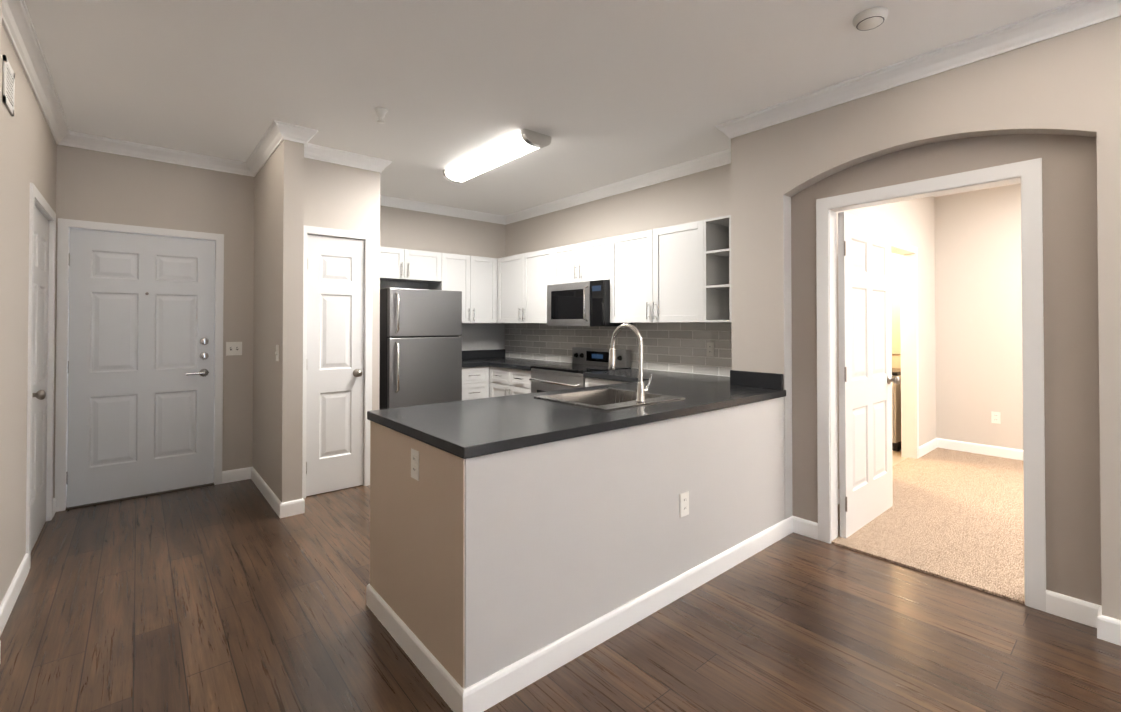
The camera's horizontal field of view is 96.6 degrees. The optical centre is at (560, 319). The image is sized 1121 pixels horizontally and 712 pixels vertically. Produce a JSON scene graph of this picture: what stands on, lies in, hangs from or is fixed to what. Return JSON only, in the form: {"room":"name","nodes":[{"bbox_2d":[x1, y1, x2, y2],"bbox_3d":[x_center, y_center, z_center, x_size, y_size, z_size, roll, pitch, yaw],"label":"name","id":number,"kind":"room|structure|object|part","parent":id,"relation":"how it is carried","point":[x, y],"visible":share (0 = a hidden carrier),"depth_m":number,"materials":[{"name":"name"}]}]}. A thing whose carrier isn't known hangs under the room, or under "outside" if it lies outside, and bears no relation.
{"room":"kitchen","nodes":[
{"label":"kitchen","id":0,"kind":"room"},
{"bbox_2d":[0,0,67,604],"bbox_3d":[-1.014,-0.024,0.439,0.150,2.720,8.370,0,-1,-40],"label":"wall","id":1,"kind":"structure","parent":0,"point":[29,151],"depth_m":2.45,"materials":[{"name":"grey paint"}]},
{"bbox_2d":[2,55,14,115],"bbox_3d":[-2.475,-1.046,2.239,0.008,0.200,0.210,0,-1,-40],"label":"air vent","id":2,"kind":"object","parent":1,"relation":"in","point":[8,86],"visible":1,"depth_m":2.22,"materials":[{"name":"white metal"}]},
{"bbox_2d":[31,205,48,550],"bbox_3d":[-3.223,0.341,3.053,0.178,2.030,0.854,0,-1,-40],"label":"hall door","id":3,"kind":"structure","parent":1,"relation":"in","point":[40,371],"depth_m":3.13,"materials":[{"name":"white paint"}]},
{"bbox_2d":[2,0,81,148],"bbox_3d":[-0.946,-1.337,0.510,0.109,0.095,8.130,0,-1,-40],"label":"crown molding","id":4,"kind":"structure","parent":1,"relation":"attached to","point":[24,40],"depth_m":2.59,"materials":[{"name":"white paint"}]},
{"bbox_2d":[26,183,61,569],"bbox_3d":[-3.236,0.310,3.042,0.124,2.104,0.988,0,-1,-40],"label":"door frame","id":5,"kind":"structure","parent":1,"relation":"attached to","point":[36,198],"depth_m":3.39,"materials":[{"name":"white paint"}]},
{"bbox_2d":[68,146,251,470],"bbox_3d":[-3.184,0.012,4.006,1.200,2.720,0.120,0,-1,-40],"label":"wall","id":6,"kind":"structure","parent":0,"point":[104,187],"depth_m":4.14,"materials":[{"name":"grey paint"}]},
{"bbox_2d":[66,228,214,506],"bbox_3d":[-3.234,0.350,3.893,0.882,2.030,0.094,0,-1,-40],"label":"entry door","id":7,"kind":"structure","parent":6,"relation":"in","point":[140,366],"depth_m":3.87,"materials":[{"name":"white paint"}]},
{"bbox_2d":[58,219,223,511],"bbox_3d":[-3.258,0.323,3.928,0.992,2.096,0.142,0,-1,-40],"label":"door frame","id":8,"kind":"structure","parent":6,"relation":"attached to","point":[63,251],"depth_m":3.76,"materials":[{"name":"white paint"}]},
{"bbox_2d":[82,133,241,174],"bbox_3d":[-3.118,-1.301,3.948,1.050,0.095,0.074,0,-1,-40],"label":"crown molding","id":9,"kind":"structure","parent":6,"relation":"attached to","point":[89,142],"depth_m":3.92,"materials":[{"name":"white paint"}]},
{"bbox_2d":[226,342,241,355],"bbox_3d":[-2.781,0.244,4.255,0.115,0.115,0.014,0,-1,-40],"label":"light switch","id":10,"kind":"object","parent":6,"relation":"attached to","point":[233,348],"visible":1,"depth_m":4.25,"materials":[{"name":"white plastic"}]},
{"bbox_2d":[252,140,307,502],"bbox_3d":[-2.348,0.013,4.071,0.138,2.720,1.460,0,-1,-40],"label":"wall","id":11,"kind":"structure","parent":0,"point":[280,187],"depth_m":3.57,"materials":[{"name":"grey paint"}]},
{"bbox_2d":[242,120,289,176],"bbox_3d":[-2.305,-1.302,3.876,0.082,0.095,1.234,0,-1,-40],"label":"crown molding","id":12,"kind":"structure","parent":11,"relation":"attached to","point":[278,131],"depth_m":3.75,"materials":[{"name":"white paint"}]},
{"bbox_2d":[275,345,278,360],"bbox_3d":[-2.038,0.238,3.584,0.014,0.115,0.070,0,-1,-40],"label":"light switch","id":13,"kind":"object","parent":11,"relation":"attached to","point":[277,352],"visible":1,"depth_m":3.57,"materials":[{"name":"white plastic"}]},
{"bbox_2d":[294,126,321,158],"bbox_3d":[-1.853,-1.305,3.648,0.074,0.095,0.304,0,-1,-40],"label":"crown molding","id":14,"kind":"structure","parent":11,"relation":"attached to","point":[304,135],"depth_m":3.55,"materials":[{"name":"white paint"}]},
{"bbox_2d":[308,158,367,232],"bbox_3d":[-1.856,0.012,4.015,0.540,2.720,0.100,0,-1,-40],"label":"wall","id":15,"kind":"structure","parent":0,"point":[337,193],"depth_m":4.01,"materials":[{"name":"grey paint"}]},
{"bbox_2d":[306,234,363,495],"bbox_3d":[-1.817,0.351,4.021,0.442,2.030,0.178,0,-1,-40],"label":"closet door","id":16,"kind":"structure","parent":15,"relation":"in","point":[335,360],"depth_m":4.00,"materials":[{"name":"white paint"}]},
{"bbox_2d":[302,225,372,498],"bbox_3d":[-1.823,0.322,4.034,0.558,2.099,0.114,0,-1,-40],"label":"door frame","id":17,"kind":"structure","parent":15,"relation":"attached to","point":[311,230],"depth_m":4.14,"materials":[{"name":"white paint"}]},
{"bbox_2d":[290,140,385,172],"bbox_3d":[-1.762,-1.301,3.994,0.660,0.095,0.074,0,-1,-40],"label":"crown molding","id":18,"kind":"structure","parent":15,"relation":"attached to","point":[326,154],"depth_m":4.04,"materials":[{"name":"white paint"}]},
{"bbox_2d":[368,170,383,409],"bbox_3d":[-1.940,0.018,4.625,0.110,2.720,1.140,0,-1,-40],"label":"wall","id":19,"kind":"structure","parent":0,"point":[375,210],"depth_m":4.21,"materials":[{"name":"grey paint"}]},
{"bbox_2d":[370,421,441,664],"bbox_3d":[-0.624,0.915,2.121,0.103,0.875,0.750,0,-1,-40],"label":"wall","id":20,"kind":"structure","parent":0,"point":[406,512],"depth_m":2.04,"materials":[{"name":"grey paint"}]},
{"bbox_2d":[411,448,418,480],"bbox_3d":[-0.580,0.576,1.991,0.008,0.115,0.070,0,-1,-40],"label":"outlet","id":21,"kind":"object","parent":20,"relation":"attached to","point":[414,464],"visible":1,"depth_m":1.98,"materials":[{"name":"white plastic"}]},
{"bbox_2d":[380,206,504,350],"bbox_3d":[-1.841,0.028,5.559,2.834,2.720,0.122,0,-1,-40],"label":"wall","id":22,"kind":"structure","parent":0,"point":[403,228],"depth_m":5.96,"materials":[{"name":"grey paint"}]},
{"bbox_2d":[380,246,411,281],"bbox_3d":[-1.882,-0.586,5.233,0.485,0.320,0.328,0,-1,-40],"label":"upper cabinet","id":23,"kind":"object","parent":22,"relation":"attached to","point":[395,263],"depth_m":5.18,"materials":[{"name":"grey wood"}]},
{"bbox_2d":[412,250,443,282],"bbox_3d":[-1.600,-0.583,5.472,0.485,0.320,0.328,0,-1,-40],"label":"upper cabinet","id":24,"kind":"object","parent":22,"relation":"attached to","point":[427,266],"depth_m":5.41,"materials":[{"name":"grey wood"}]},
{"bbox_2d":[380,195,501,223],"bbox_3d":[-1.501,-1.283,5.733,1.975,0.095,0.074,0,-1,-40],"label":"crown molding","id":25,"kind":"structure","parent":22,"relation":"attached to","point":[388,201],"depth_m":5.80,"materials":[{"name":"white paint"}]},
{"bbox_2d":[429,253,463,322],"bbox_3d":[-1.256,-0.350,5.760,0.416,0.780,0.328,0,-1,-40],"label":"upper cabinet","id":26,"kind":"object","parent":22,"relation":"attached to","point":[453,263],"depth_m":5.61,"materials":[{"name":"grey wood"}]},
{"bbox_2d":[464,255,495,322],"bbox_3d":[-0.996,-0.348,5.939,0.439,0.780,0.390,0,-1,-40],"label":"upper cabinet","id":27,"kind":"object","parent":22,"relation":"attached to","point":[479,272],"depth_m":5.82,"materials":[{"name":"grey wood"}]},
{"bbox_2d":[24,0,1076,215],"bbox_3d":[1.637,-1.410,2.871,7.400,0.100,8.800,0,-1,-40],"label":"ceiling","id":28,"kind":"structure","parent":0,"point":[601,93],"depth_m":2.73,"materials":[{"name":"white paint"}]},
{"bbox_2d":[374,107,386,123],"bbox_3d":[-1.158,-1.314,3.218,0.080,0.083,0.080,0,-1,-40],"label":"sprinkler head","id":29,"kind":"object","parent":28,"relation":"attached to","point":[381,112],"visible":1,"depth_m":3.20},
{"bbox_2d":[443,128,550,182],"bbox_3d":[-0.561,-1.301,4.076,0.246,0.092,1.240,0,-1,-40],"label":"ceiling light fixture","id":30,"kind":"object","parent":28,"relation":"attached to","point":[522,142],"visible":1,"depth_m":3.90,"materials":[{"name":"frosted white acrylic diffuser"},{"name":"satin nickel"}]},
{"bbox_2d":[853,7,887,30],"bbox_3d":[1.393,-1.346,2.245,0.136,0.040,0.136,0,-1,-40],"label":"smoke detector","id":31,"kind":"object","parent":28,"relation":"attached to","point":[870,18],"visible":1,"depth_m":2.21,"materials":[{"name":"white plastic"}]},
{"bbox_2d":[0,479,1120,711],"bbox_3d":[0.278,1.398,1.693,3.840,0.100,8.800,0,-1,-40],"label":"floor","id":32,"kind":"structure","parent":0,"point":[236,597],"depth_m":2.13,"materials":[{"name":"brown wood"}]},
{"bbox_2d":[379,288,461,409],"bbox_3d":[-1.523,0.544,5.149,0.760,1.680,0.804,0,-1,-40],"label":"fridge","id":33,"kind":"object","parent":32,"relation":"on","point":[420,348],"visible":0.52,"depth_m":4.84,"materials":[{"name":"grey metal"}]},
{"bbox_3d":[-1.525,0.214,4.667,0.022,0.949,0.065,0,-1,-40],"label":"handle","id":34,"kind":"part","parent":33,"relation":"part of","materials":[{"name":"silver metal"}]},
{"bbox_2d":[462,366,493,400],"bbox_3d":[-1.118,0.951,5.629,0.428,0.876,0.688,0,-1,-40],"label":"base cabinet","id":35,"kind":"object","parent":32,"relation":"on","point":[479,382],"depth_m":5.46,"materials":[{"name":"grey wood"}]},
{"bbox_2d":[462,350,486,366],"bbox_3d":[-1.158,0.439,5.629,0.369,0.140,0.643,0,-1,-40],"label":"countertop","id":36,"kind":"structure","parent":35,"relation":"on","point":[472,358],"depth_m":6.01,"materials":[{"name":"grey stone"}]},
{"bbox_2d":[494,366,530,396],"bbox_3d":[-0.298,0.949,5.441,0.619,0.876,0.770,0,-1,-40],"label":"base cabinet","id":37,"kind":"object","parent":32,"relation":"on","point":[507,381],"depth_m":5.22,"materials":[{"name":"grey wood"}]},
{"bbox_2d":[479,349,567,370],"bbox_3d":[-0.519,0.439,5.672,0.662,0.140,1.402,0,-1,-40],"label":"countertop","id":38,"kind":"structure","parent":37,"relation":"on","point":[496,358],"depth_m":5.62,"materials":[{"name":"grey stone"}]},
{"bbox_2d":[529,347,630,392],"bbox_3d":[0.166,0.833,4.825,0.682,1.095,0.760,0,-1,-40],"label":"range","id":39,"kind":"object","parent":32,"relation":"on","point":[544,378],"visible":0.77,"depth_m":4.77,"materials":[{"name":"grey metal"}]},
{"bbox_2d":[585,377,626,386],"bbox_3d":[0.698,0.937,4.262,0.619,0.876,0.774,0,-1,-40],"label":"base cabinet","id":40,"kind":"object","parent":32,"relation":"on","point":[589,382],"depth_m":4.24,"materials":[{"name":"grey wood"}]},
{"bbox_2d":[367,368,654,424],"bbox_3d":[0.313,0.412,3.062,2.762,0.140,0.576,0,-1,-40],"label":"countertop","id":41,"kind":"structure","parent":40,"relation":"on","point":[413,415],"depth_m":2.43,"materials":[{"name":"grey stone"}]},
{"bbox_2d":[534,387,684,410],"bbox_3d":[0.271,0.529,2.809,0.620,0.192,0.580,0,-1,-40],"label":"stainless steel sink","id":42,"kind":"object","parent":41,"relation":"in","point":[609,398],"visible":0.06,"depth_m":2.98,"materials":[{"name":"grey metal"}]},
{"bbox_2d":[608,323,651,401],"bbox_3d":[0.373,0.225,2.724,0.095,0.412,0.256,0,-1,-40],"label":"gooseneck faucet","id":43,"kind":"object","parent":41,"relation":"on","point":[642,390],"visible":1,"depth_m":2.64,"materials":[{"name":"silver metal"}]},
{"bbox_2d":[423,370,785,458],"bbox_3d":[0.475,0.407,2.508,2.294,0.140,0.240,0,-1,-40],"label":"countertop","id":44,"kind":"structure","parent":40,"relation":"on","point":[466,429],"depth_m":2.37,"materials":[{"name":"grey stone"}]},
{"bbox_2d":[611,369,730,376],"bbox_3d":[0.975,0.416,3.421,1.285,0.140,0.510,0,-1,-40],"label":"countertop","id":45,"kind":"structure","parent":40,"relation":"on","point":[658,373],"depth_m":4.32,"materials":[{"name":"grey stone"}]},
{"bbox_2d":[504,164,727,375],"bbox_3d":[0.541,0.023,5.042,0.132,2.720,3.986,0,-1,-40],"label":"wall","id":46,"kind":"structure","parent":0,"point":[673,347],"depth_m":4.75,"materials":[{"name":"grey paint"}]},
{"bbox_2d":[496,253,523,322],"bbox_3d":[-0.472,-0.349,5.837,0.391,0.780,0.603,0,-1,-40],"label":"upper cabinet","id":47,"kind":"object","parent":46,"relation":"attached to","point":[509,269],"depth_m":5.77,"materials":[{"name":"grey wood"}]},
{"bbox_2d":[524,248,551,322],"bbox_3d":[-0.140,-0.353,5.492,0.329,0.780,0.581,0,-1,-40],"label":"upper cabinet","id":48,"kind":"object","parent":46,"relation":"attached to","point":[537,264],"depth_m":5.38,"materials":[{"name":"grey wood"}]},
{"bbox_2d":[552,245,571,284],"bbox_3d":[0.197,-0.554,5.094,0.329,0.385,0.465,0,-1,-40],"label":"upper cabinet","id":49,"kind":"object","parent":46,"relation":"attached to","point":[561,256],"depth_m":5.06,"materials":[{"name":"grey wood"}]},
{"bbox_2d":[572,238,607,282],"bbox_3d":[0.423,-0.557,4.827,0.329,0.385,0.465,0,-1,-40],"label":"upper cabinet","id":50,"kind":"object","parent":46,"relation":"attached to","point":[590,258],"depth_m":4.75,"materials":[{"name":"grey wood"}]},
{"bbox_2d":[547,280,631,325],"bbox_3d":[0.253,-0.148,4.909,0.446,0.423,0.807,0,-1,-40],"label":"microwave","id":51,"kind":"object","parent":50,"relation":"attached to","point":[586,303],"visible":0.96,"depth_m":4.73,"materials":[{"name":"grey metal"}]},
{"bbox_2d":[502,148,730,224],"bbox_3d":[0.392,-1.290,5.091,0.074,0.095,3.500,0,-1,-40],"label":"crown molding","id":52,"kind":"structure","parent":46,"relation":"attached to","point":[723,157],"depth_m":4.76,"materials":[{"name":"white paint"}]},
{"bbox_2d":[608,231,643,322],"bbox_3d":[0.752,-0.364,4.436,0.329,0.780,0.553,0,-1,-40],"label":"upper cabinet","id":53,"kind":"object","parent":46,"relation":"attached to","point":[625,252],"depth_m":4.39,"materials":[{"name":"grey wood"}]},
{"bbox_2d":[644,219,730,322],"bbox_3d":[1.041,-0.367,4.094,0.329,0.780,0.572,0,-1,-40],"label":"upper cabinet","id":54,"kind":"object","parent":46,"relation":"attached to","point":[680,273],"depth_m":3.93,"materials":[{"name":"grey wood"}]},
{"bbox_2d":[707,342,713,356],"bbox_3d":[1.234,0.243,4.111,0.008,0.115,0.070,0,-1,-40],"label":"outlet","id":55,"kind":"object","parent":46,"relation":"attached to","point":[710,348],"visible":1,"depth_m":4.11,"materials":[{"name":"white plastic"}]},
{"bbox_2d":[442,195,792,688],"bbox_3d":[0.547,0.277,2.511,2.387,2.160,0.124,0,-1,-40],"label":"wall","id":56,"kind":"structure","parent":0,"point":[483,567],"depth_m":2.08,"materials":[{"name":"grey paint"}]},
{"bbox_2d":[0,438,1120,711],"bbox_3d":[1.602,1.304,2.846,7.050,0.112,8.450,0,-1,-40],"label":"baseboard","id":57,"kind":"structure","parent":56,"relation":"attached to","point":[488,692],"depth_m":2.21,"materials":[{"name":"white paint"}]},
{"bbox_2d":[680,491,688,517],"bbox_3d":[0.617,0.916,2.482,0.070,0.115,0.008,0,-1,-40],"label":"outlet","id":58,"kind":"object","parent":56,"relation":"attached to","point":[684,503],"visible":1,"depth_m":2.48,"materials":[{"name":"white plastic"}]},
{"bbox_2d":[891,275,900,353],"bbox_3d":[3.529,-0.057,6.028,0.013,0.900,1.100,0,-1,-40],"label":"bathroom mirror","id":59,"kind":"object","parent":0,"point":[895,311],"depth_m":5.68,"materials":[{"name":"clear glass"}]},
{"bbox_2d":[892,450,906,465],"bbox_3d":[2.806,1.436,5.626,2.020,0.106,1.856,0,-1,-40],"label":"floor","id":60,"kind":"structure","parent":0,"point":[897,458],"depth_m":4.99,"materials":[{"name":"beige carpet"}]},
{"bbox_2d":[892,368,900,450],"bbox_3d":[3.312,0.971,5.834,0.576,0.840,1.240,0,-1,-40],"label":"bathroom vanity","id":61,"kind":"object","parent":60,"relation":"on","point":[896,417],"visible":0.12,"depth_m":5.23,"materials":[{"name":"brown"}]},
{"bbox_2d":[728,16,1120,619],"bbox_3d":[2.896,-0.013,1.584,0.200,2.720,5.070,0,-1,-40],"label":"wall","id":62,"kind":"structure","parent":0,"point":[1054,104],"depth_m":2.74,"materials":[{"name":"grey paint"}]},
{"bbox_2d":[838,212,899,537],"bbox_3d":[2.078,0.345,3.383,0.874,2.030,0.178,0,-1,-40],"label":"bedroom door","id":63,"kind":"structure","parent":62,"relation":"in","point":[866,379],"depth_m":3.31,"materials":[{"name":"white paint"}]},
{"bbox_2d":[715,0,1120,138],"bbox_3d":[2.729,-1.326,1.583,0.074,0.095,5.024,0,-1,-40],"label":"crown molding","id":64,"kind":"structure","parent":62,"relation":"attached to","point":[1079,14],"depth_m":2.53,"materials":[{"name":"white paint"}]},
{"bbox_2d":[816,158,1045,611],"bbox_3d":[1.970,0.302,2.754,0.124,2.114,1.018,0,-1,-40],"label":"door frame","id":65,"kind":"structure","parent":62,"relation":"attached to","point":[1028,174],"depth_m":2.78,"materials":[{"name":"white paint"}]},
{"bbox_2d":[991,411,1000,423],"bbox_3d":[4.378,0.982,5.019,0.008,0.115,0.070,0,-1,-40],"label":"outlet","id":66,"kind":"object","parent":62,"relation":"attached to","point":[995,417],"visible":1,"depth_m":5.02,"materials":[{"name":"white plastic"}]},
{"bbox_2d":[831,448,1024,603],"bbox_3d":[4.058,1.405,2.953,3.560,0.112,3.844,0,-1,-40],"label":"floor carpet","id":67,"kind":"object","parent":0,"point":[956,516],"visible":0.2,"depth_m":3.32,"materials":[{"name":"beige carpet"}]}
]}

